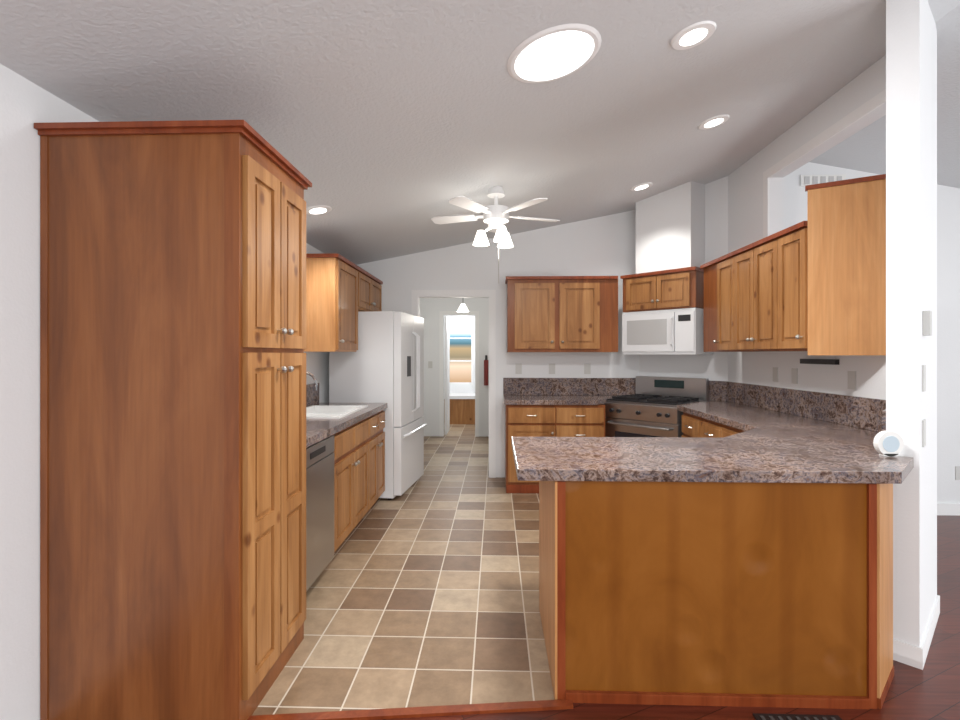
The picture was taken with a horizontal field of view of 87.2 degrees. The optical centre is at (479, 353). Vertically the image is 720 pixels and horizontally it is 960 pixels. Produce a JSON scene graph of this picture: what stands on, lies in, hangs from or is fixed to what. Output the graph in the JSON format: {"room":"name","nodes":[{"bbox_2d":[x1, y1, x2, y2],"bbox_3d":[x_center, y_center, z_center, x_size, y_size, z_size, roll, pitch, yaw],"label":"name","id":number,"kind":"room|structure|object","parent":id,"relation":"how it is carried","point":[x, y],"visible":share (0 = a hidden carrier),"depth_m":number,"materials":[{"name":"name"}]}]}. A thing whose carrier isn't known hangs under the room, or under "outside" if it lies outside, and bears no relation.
{"room":"kitchen","nodes":[
{"label":"kitchen","id":0,"kind":"room"},
{"bbox_2d":[0,64,328,719],"bbox_3d":[-1.681,-0.420,1.414,0.100,3.600,8.720,0,0,2],"label":"wall","id":1,"kind":"structure","parent":0,"point":[26,104],"depth_m":1.78,"materials":[{"name":"white paint"}]},
{"bbox_2d":[304,253,359,351],"bbox_3d":[-1.336,-0.415,4.393,0.391,0.790,0.615,0,0,2],"label":"upper cabinet","id":2,"kind":"object","parent":1,"relation":"attached to","point":[341,291],"depth_m":4.09,"materials":[{"name":"brown wood"}]},
{"bbox_2d":[360,268,375,311],"bbox_3d":[-1.318,-0.620,4.970,0.391,0.380,0.529,0,0,2],"label":"upper cabinet","id":3,"kind":"object","parent":1,"relation":"attached to","point":[367,281],"depth_m":5.03,"materials":[{"name":"brown wood"}]},
{"bbox_2d":[376,278,382,310],"bbox_3d":[-1.304,-0.620,5.398,0.391,0.380,0.524,0,0,2],"label":"upper cabinet","id":4,"kind":"object","parent":1,"relation":"attached to","point":[378,287],"depth_m":5.51,"materials":[{"name":"brown wood"}]},
{"bbox_2d":[252,424,554,715],"bbox_3d":[0.483,1.378,6.185,3.920,0.004,8.805,0,0,2],"label":"floor","id":5,"kind":"structure","parent":0,"point":[422,590],"depth_m":2.77,"materials":[{"name":"tile"}]},
{"bbox_2d":[34,120,311,719],"bbox_3d":[-1.202,0.272,2.144,0.801,2.216,0.670,0,0,2],"label":"pantry cabinet","id":6,"kind":"object","parent":5,"relation":"on","point":[172,421],"visible":1,"depth_m":1.84,"materials":[{"name":"brown wood"}]},
{"bbox_2d":[306,435,333,590],"bbox_3d":[-1.239,0.944,2.896,0.629,0.872,0.600,0,0,2],"label":"dishwasher","id":7,"kind":"object","parent":5,"relation":"on","point":[319,505],"visible":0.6,"depth_m":2.91,"materials":[{"name":"silver metal"}]},
{"bbox_2d":[333,425,352,551],"bbox_3d":[-1.242,0.943,3.360,0.645,0.876,0.322,0,0,2],"label":"base cabinet","id":8,"kind":"object","parent":5,"relation":"on","point":[343,439],"depth_m":3.41,"materials":[{"name":"brown wood"}]},
{"bbox_2d":[306,372,386,447],"bbox_3d":[-1.227,0.379,3.578,0.661,0.491,2.245,0,0,2],"label":"countertop","id":9,"kind":"structure","parent":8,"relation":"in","point":[324,420],"depth_m":3.93,"materials":[{"name":"stone"}]},
{"bbox_2d":[353,430,380,528],"bbox_3d":[-1.223,1.030,3.955,0.645,0.700,0.869,0,0,2],"label":"base cabinet","id":10,"kind":"object","parent":5,"relation":"on","point":[359,468],"depth_m":4.01,"materials":[{"name":"brown wood"}]},
{"bbox_2d":[353,410,385,494],"bbox_3d":[-1.205,0.943,4.513,0.645,0.876,0.364,0,0,2],"label":"base cabinet","id":11,"kind":"object","parent":5,"relation":"on","point":[376,421],"depth_m":4.48,"materials":[{"name":"brown wood"}]},
{"bbox_2d":[329,311,426,499],"bbox_3d":[-0.993,0.490,5.165,0.772,1.780,0.860,0,0,8],"label":"fridge","id":12,"kind":"object","parent":5,"relation":"on","point":[384,363],"visible":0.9,"depth_m":4.75,"materials":[{"name":"white metal"}]},
{"bbox_2d":[444,393,474,423],"bbox_3d":[-0.299,1.100,10.227,1.090,0.560,0.765,0,0,2],"label":"bathtub apron","id":13,"kind":"object","parent":5,"relation":"on","point":[462,408],"visible":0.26,"depth_m":9.87,"materials":[{"name":"brown wood"}]},
{"bbox_2d":[505,404,604,492],"bbox_3d":[0.756,0.943,5.256,0.975,0.875,0.676,0,0,2],"label":"base cabinet","id":14,"kind":"object","parent":5,"relation":"on","point":[554,420],"visible":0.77,"depth_m":4.97,"materials":[{"name":"brown wood"}]},
{"bbox_2d":[503,378,618,404],"bbox_3d":[0.984,0.382,5.264,1.470,0.236,0.646,0,0,2],"label":"countertop","id":15,"kind":"structure","parent":14,"relation":"on","point":[516,391],"depth_m":5.56,"materials":[{"name":"stone"}]},
{"bbox_2d":[604,376,708,436],"bbox_3d":[1.732,0.810,4.999,0.720,1.139,0.759,0,0,-43],"label":"range","id":16,"kind":"object","parent":5,"relation":"on","point":[648,408],"visible":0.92,"depth_m":4.92,"materials":[{"name":"silver metal"}]},
{"bbox_2d":[682,412,694,436],"bbox_3d":[2.060,0.943,4.159,0.630,0.876,0.474,0,0,2],"label":"base cabinet","id":17,"kind":"object","parent":5,"relation":"on","point":[687,419],"depth_m":4.24,"materials":[{"name":"brown wood"}]},
{"bbox_2d":[539,481,866,708],"bbox_3d":[1.039,0.943,2.340,1.462,0.874,0.726,0,0,2],"label":"base cabinet","id":18,"kind":"object","parent":5,"relation":"on","point":[739,594],"depth_m":1.99,"materials":[{"name":"brown wood"}]},
{"bbox_2d":[512,437,906,483],"bbox_3d":[0.894,0.477,2.368,1.465,0.046,0.810,0,0,2],"label":"countertop","id":19,"kind":"structure","parent":18,"relation":"on","point":[622,459],"depth_m":2.07,"materials":[{"name":"stone"}]},
{"bbox_2d":[694,416,713,437],"bbox_3d":[2.048,0.943,3.787,0.630,0.876,0.528,0,0,2],"label":"base cabinet","id":20,"kind":"object","parent":5,"relation":"on","point":[695,426],"depth_m":3.94,"materials":[{"name":"brown wood"}]},
{"bbox_2d":[619,378,913,475],"bbox_3d":[1.851,0.382,3.746,1.021,0.236,3.626,0,0,2],"label":"countertop","id":21,"kind":"structure","parent":20,"relation":"on","point":[788,435],"depth_m":3.17,"materials":[{"name":"stone"}]},
{"bbox_2d":[873,431,903,456],"bbox_3d":[1.817,0.398,2.242,0.110,0.110,0.032,0,0,2],"label":"smart speaker","id":22,"kind":"object","parent":21,"relation":"on","point":[888,443],"depth_m":2.23,"materials":[{"name":"white plastic"}]},
{"bbox_2d":[714,422,741,437],"bbox_3d":[2.036,0.943,3.422,0.630,0.876,0.458,0,0,2],"label":"base cabinet","id":23,"kind":"object","parent":5,"relation":"on","point":[720,430],"depth_m":3.60,"materials":[{"name":"brown wood"}]},
{"bbox_2d":[867,483,893,708],"bbox_3d":[1.646,0.943,2.069,0.258,0.874,0.226,0,0,2],"label":"peninsula end panel","id":24,"kind":"object","parent":5,"relation":"on","point":[880,668],"depth_m":1.97,"materials":[{"name":"brown wood"}]},
{"bbox_2d":[248,699,572,719],"bbox_3d":[-0.266,1.374,1.932,1.266,0.012,0.040,0,0,-4],"label":"threshold","id":25,"kind":"object","parent":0,"point":[451,710],"depth_m":1.93,"materials":[{"name":"red wood"}]},
{"bbox_2d":[420,298,488,436],"bbox_3d":[-0.200,-0.420,8.471,2.220,3.600,0.120,0,0,2],"label":"wall","id":26,"kind":"structure","parent":0,"point":[430,308],"depth_m":8.40,"materials":[{"name":"white paint"}]},
{"bbox_2d":[445,316,449,434],"bbox_3d":[-0.576,0.365,8.838,0.035,2.010,0.570,0,0,2],"label":"door","id":27,"kind":"structure","parent":26,"relation":"in","point":[447,374],"depth_m":8.71,"materials":[{"name":"white wood"}]},
{"bbox_2d":[450,323,472,384],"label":"window","id":28,"kind":"structure","parent":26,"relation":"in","point":[460,349],"depth_m":10.70,"materials":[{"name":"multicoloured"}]},
{"bbox_2d":[484,355,487,385],"bbox_3d":[0.102,0.270,8.357,0.076,0.500,0.087,0,0,2],"label":"fire extinguisher","id":29,"kind":"object","parent":26,"relation":"attached to","point":[485,372],"visible":0.98,"depth_m":8.32,"materials":[{"name":"red metal"}]},
{"bbox_2d":[0,0,959,264],"bbox_3d":[3.274,-1.246,4.998,9.775,1.182,11.400,0,0,2],"label":"ceiling","id":30,"kind":"structure","parent":0,"point":[388,128],"depth_m":2.54,"materials":[{"name":"white paint"}]},
{"bbox_2d":[306,205,331,214],"bbox_3d":[-1.182,-1.047,3.680,0.200,0.010,0.200,-11,0,2],"label":"recessed light","id":31,"kind":"object","parent":30,"relation":"in","point":[318,210],"visible":0.88,"depth_m":3.66,"materials":[{"name":"white"}]},
{"bbox_2d":[457,304,468,311],"bbox_3d":[-0.236,-0.901,7.011,0.170,0.623,0.166,0,0,2],"label":"pendant light","id":32,"kind":"object","parent":30,"relation":"hanging from","point":[462,307],"visible":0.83,"depth_m":6.97,"materials":[{"name":"white glass"}]},
{"bbox_2d":[431,186,559,282],"bbox_3d":[0.123,-0.925,3.983,1.042,0.750,1.002,0,0,2],"label":"ceiling fan","id":33,"kind":"object","parent":30,"relation":"hanging from","point":[495,216],"visible":1,"depth_m":3.90,"materials":[{"name":"white metal"}]},
{"bbox_2d":[507,23,601,82],"bbox_3d":[0.334,-1.344,2.280,0.430,0.010,0.430,-11,0,2],"label":"skylight","id":34,"kind":"object","parent":30,"relation":"attached to","point":[554,53],"visible":1,"depth_m":2.25,"materials":[{"name":"white glass"}]},
{"bbox_2d":[630,182,652,190],"bbox_3d":[1.501,-1.551,4.684,0.200,0.010,0.200,-11,0,2],"label":"recessed light","id":35,"kind":"object","parent":30,"relation":"in","point":[642,186],"visible":0.94,"depth_m":4.66,"materials":[{"name":"white plastic"}]},
{"bbox_2d":[670,21,716,49],"bbox_3d":[0.986,-1.467,2.330,0.200,0.010,0.200,-11,0,2],"label":"recessed light","id":36,"kind":"object","parent":30,"relation":"in","point":[693,35],"visible":1,"depth_m":2.31,"materials":[{"name":"white"}]},
{"bbox_2d":[698,114,729,129],"bbox_3d":[1.591,-1.575,3.431,0.200,0.010,0.200,-11,0,2],"label":"recessed light","id":37,"kind":"object","parent":30,"relation":"in","point":[713,122],"visible":1,"depth_m":3.41,"materials":[{"name":"white plastic"}]},
{"bbox_2d":[357,210,638,477],"bbox_3d":[0.473,-0.420,5.658,4.135,3.600,0.100,0,0,2],"label":"wall","id":38,"kind":"structure","parent":0,"point":[602,246],"depth_m":5.61,"materials":[{"name":"white paint"}]},
{"bbox_2d":[412,290,495,477],"bbox_3d":[-0.294,0.333,5.676,0.940,2.095,0.114,0,0,2],"label":"door frame","id":39,"kind":"structure","parent":38,"relation":"attached to","point":[417,295],"depth_m":5.60,"materials":[{"name":"white wood"}]},
{"bbox_2d":[515,364,521,373],"bbox_3d":[0.429,0.165,5.606,0.070,0.115,0.006,0,0,2],"label":"electrical outlet","id":40,"kind":"object","parent":38,"relation":"attached to","point":[518,368],"visible":1,"depth_m":5.60,"materials":[{"name":"grey plastic"}]},
{"bbox_2d":[549,364,554,373],"bbox_3d":[0.799,0.165,5.594,0.070,0.115,0.006,0,0,2],"label":"electrical outlet","id":41,"kind":"object","parent":38,"relation":"attached to","point":[551,368],"visible":1,"depth_m":5.59,"materials":[{"name":"grey plastic"}]},
{"bbox_2d":[505,276,617,351],"bbox_3d":[0.858,-0.415,5.398,1.170,0.790,0.386,0,0,2],"label":"upper cabinet","id":42,"kind":"object","parent":38,"relation":"attached to","point":[562,313],"visible":1,"depth_m":5.25,"materials":[{"name":"brown wood"}]},
{"bbox_2d":[584,364,590,373],"bbox_3d":[1.189,0.165,5.581,0.070,0.115,0.006,0,0,2],"label":"electrical outlet","id":43,"kind":"object","parent":38,"relation":"attached to","point":[587,368],"visible":1,"depth_m":5.58,"materials":[{"name":"grey plastic"}]},
{"bbox_2d":[378,515,959,719],"bbox_3d":[2.143,1.405,4.434,12.000,0.050,15.000,0,0,2],"label":"floor","id":44,"kind":"structure","parent":0,"point":[930,690],"depth_m":2.00,"materials":[{"name":"laminate"}]},
{"bbox_2d":[752,713,841,719],"bbox_3d":[1.200,1.376,1.868,0.320,0.008,0.110,0,0,2],"label":"floor vent","id":45,"kind":"object","parent":44,"relation":"on","point":[760,716],"visible":1,"depth_m":1.91,"materials":[{"name":"black metal"}]},
{"bbox_2d":[639,176,727,380],"bbox_3d":[2.080,-0.420,5.224,0.665,3.600,0.665,0,0,2],"label":"wall","id":46,"kind":"structure","parent":0,"point":[714,367],"depth_m":5.01,"materials":[{"name":"white paint"}]},
{"bbox_2d":[620,266,703,311],"bbox_3d":[1.875,-0.623,5.084,0.478,0.375,0.780,0,0,-43],"label":"upper cabinet","id":47,"kind":"object","parent":46,"relation":"attached to","point":[680,288],"visible":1,"depth_m":4.89,"materials":[{"name":"brown wood"}]},
{"bbox_2d":[622,308,712,354],"bbox_3d":[1.869,-0.212,5.079,0.458,0.435,0.760,0,0,-43],"label":"microwave","id":48,"kind":"object","parent":47,"relation":"attached to","point":[670,332],"visible":1,"depth_m":4.89,"materials":[{"name":"white plastic"}]},
{"bbox_2d":[636,181,704,273],"bbox_3d":[1.933,-1.264,5.139,0.318,0.904,0.580,0,0,-43],"label":"chase","id":49,"kind":"object","parent":46,"relation":"attached to","point":[670,228],"visible":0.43,"depth_m":4.98,"materials":[{"name":"white paint"}]},
{"bbox_2d":[728,55,885,399],"bbox_3d":[2.432,-0.420,4.213,0.127,3.600,2.864,0,0,2],"label":"wall","id":50,"kind":"structure","parent":0,"point":[755,182],"depth_m":3.74,"materials":[{"name":"white paint"}]},
{"bbox_2d":[700,259,715,351],"bbox_3d":[2.203,-0.415,4.425,0.361,0.790,0.374,0,0,2],"label":"upper cabinet","id":51,"kind":"object","parent":50,"relation":"attached to","point":[709,268],"depth_m":4.47,"materials":[{"name":"brown wood"}]},
{"bbox_2d":[716,254,727,351],"bbox_3d":[2.193,-0.415,4.108,0.361,0.790,0.360,0,0,2],"label":"upper cabinet","id":52,"kind":"object","parent":50,"relation":"attached to","point":[721,262],"depth_m":4.20,"materials":[{"name":"brown wood"}]},
{"bbox_2d":[728,237,767,351],"bbox_3d":[2.179,-0.415,3.675,0.361,0.790,0.723,0,0,2],"label":"upper cabinet","id":53,"kind":"object","parent":50,"relation":"attached to","point":[747,265],"depth_m":3.76,"materials":[{"name":"brown wood"}]},
{"bbox_2d":[773,367,777,381],"bbox_3d":[2.372,0.165,4.046,0.006,0.115,0.070,0,0,2],"label":"electrical outlet","id":54,"kind":"object","parent":50,"relation":"attached to","point":[775,374],"visible":1,"depth_m":4.04,"materials":[{"name":"grey plastic"}]},
{"bbox_2d":[768,221,803,351],"bbox_3d":[2.165,-0.415,3.239,0.361,0.790,0.364,0,0,2],"label":"upper cabinet","id":55,"kind":"object","parent":50,"relation":"attached to","point":[786,246],"depth_m":3.27,"materials":[{"name":"brown wood"}]},
{"bbox_2d":[791,368,797,383],"bbox_3d":[2.364,0.165,3.787,0.006,0.115,0.070,0,0,2],"label":"electrical outlet","id":56,"kind":"object","parent":50,"relation":"attached to","point":[794,375],"visible":1,"depth_m":3.78,"materials":[{"name":"grey plastic"}]},
{"bbox_2d":[800,359,838,364],"bbox_3d":[2.342,0.052,3.487,0.030,0.035,0.380,0,0,2],"label":"bar","id":57,"kind":"object","parent":50,"relation":"attached to","point":[822,361],"visible":1,"depth_m":3.44,"materials":[{"name":"black plastic"}]},
{"bbox_2d":[804,174,885,354],"bbox_3d":[2.155,-0.506,2.989,0.357,1.028,0.254,0,0,2],"label":"upper cabinet","id":58,"kind":"object","parent":50,"relation":"attached to","point":[814,283],"depth_m":2.96,"materials":[{"name":"brown wood"}]},
{"bbox_2d":[848,371,855,389],"bbox_3d":[2.344,0.165,3.177,0.006,0.115,0.070,0,0,2],"label":"electrical outlet","id":59,"kind":"object","parent":50,"relation":"attached to","point":[851,379],"visible":1,"depth_m":3.17,"materials":[{"name":"grey plastic"}]},
{"bbox_2d":[783,162,959,502],"bbox_3d":[5.261,-0.420,4.334,5.520,3.600,0.100,0,0,2],"label":"wall","id":60,"kind":"structure","parent":0,"point":[948,316],"depth_m":4.30,"materials":[{"name":"white paint"}]},
{"bbox_2d":[800,174,845,186],"bbox_3d":[2.960,-1.498,4.347,0.380,0.095,0.020,0,0,2],"label":"vent","id":61,"kind":"object","parent":60,"relation":"attached to","point":[805,180],"depth_m":4.34,"materials":[{"name":"white plastic"}]},
{"bbox_2d":[937,503,959,515],"bbox_3d":[5.272,1.330,4.276,5.535,0.100,0.015,0,0,2],"label":"baseboard","id":62,"kind":"structure","parent":60,"relation":"attached to","point":[948,508],"depth_m":4.31,"materials":[{"name":"white wood"}]},
{"bbox_2d":[955,466,959,479],"bbox_3d":[4.110,1.020,4.317,0.070,0.115,0.006,0,0,2],"label":"outlet","id":63,"kind":"object","parent":60,"relation":"attached to","point":[957,472],"visible":1,"depth_m":4.32,"materials":[{"name":"grey plastic"}]},
{"bbox_2d":[886,0,936,646],"bbox_3d":[2.164,-0.420,2.527,0.760,3.600,0.137,0,0,-43],"label":"wall","id":64,"kind":"structure","parent":0,"point":[911,165],"depth_m":2.27,"materials":[{"name":"white paint"}]},
{"bbox_2d":[893,595,939,669],"bbox_3d":[2.145,1.335,2.451,0.606,0.090,0.515,0,0,2],"label":"baseboard","id":65,"kind":"structure","parent":64,"relation":"attached to","point":[910,655],"depth_m":2.26,"materials":[{"name":"white"}]},
{"bbox_2d":[922,365,925,391],"bbox_3d":[2.024,0.110,2.297,0.075,0.120,0.006,0,0,-43],"label":"light switch","id":66,"kind":"object","parent":64,"relation":"attached to","point":[923,378],"visible":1,"depth_m":2.27,"materials":[{"name":"grey plastic"}]},
{"bbox_2d":[922,419,925,446],"bbox_3d":[2.024,0.360,2.297,0.075,0.120,0.006,0,0,-43],"label":"light switch","id":67,"kind":"object","parent":64,"relation":"attached to","point":[924,433],"visible":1,"depth_m":2.28,"materials":[{"name":"grey plastic"}]},
{"bbox_2d":[923,311,931,335],"bbox_3d":[2.045,-0.140,2.304,0.080,0.110,0.025,0,0,-43],"label":"thermostat","id":68,"kind":"object","parent":64,"relation":"attached to","point":[927,323],"visible":1,"depth_m":2.28,"materials":[{"name":"grey plastic"}]}
]}

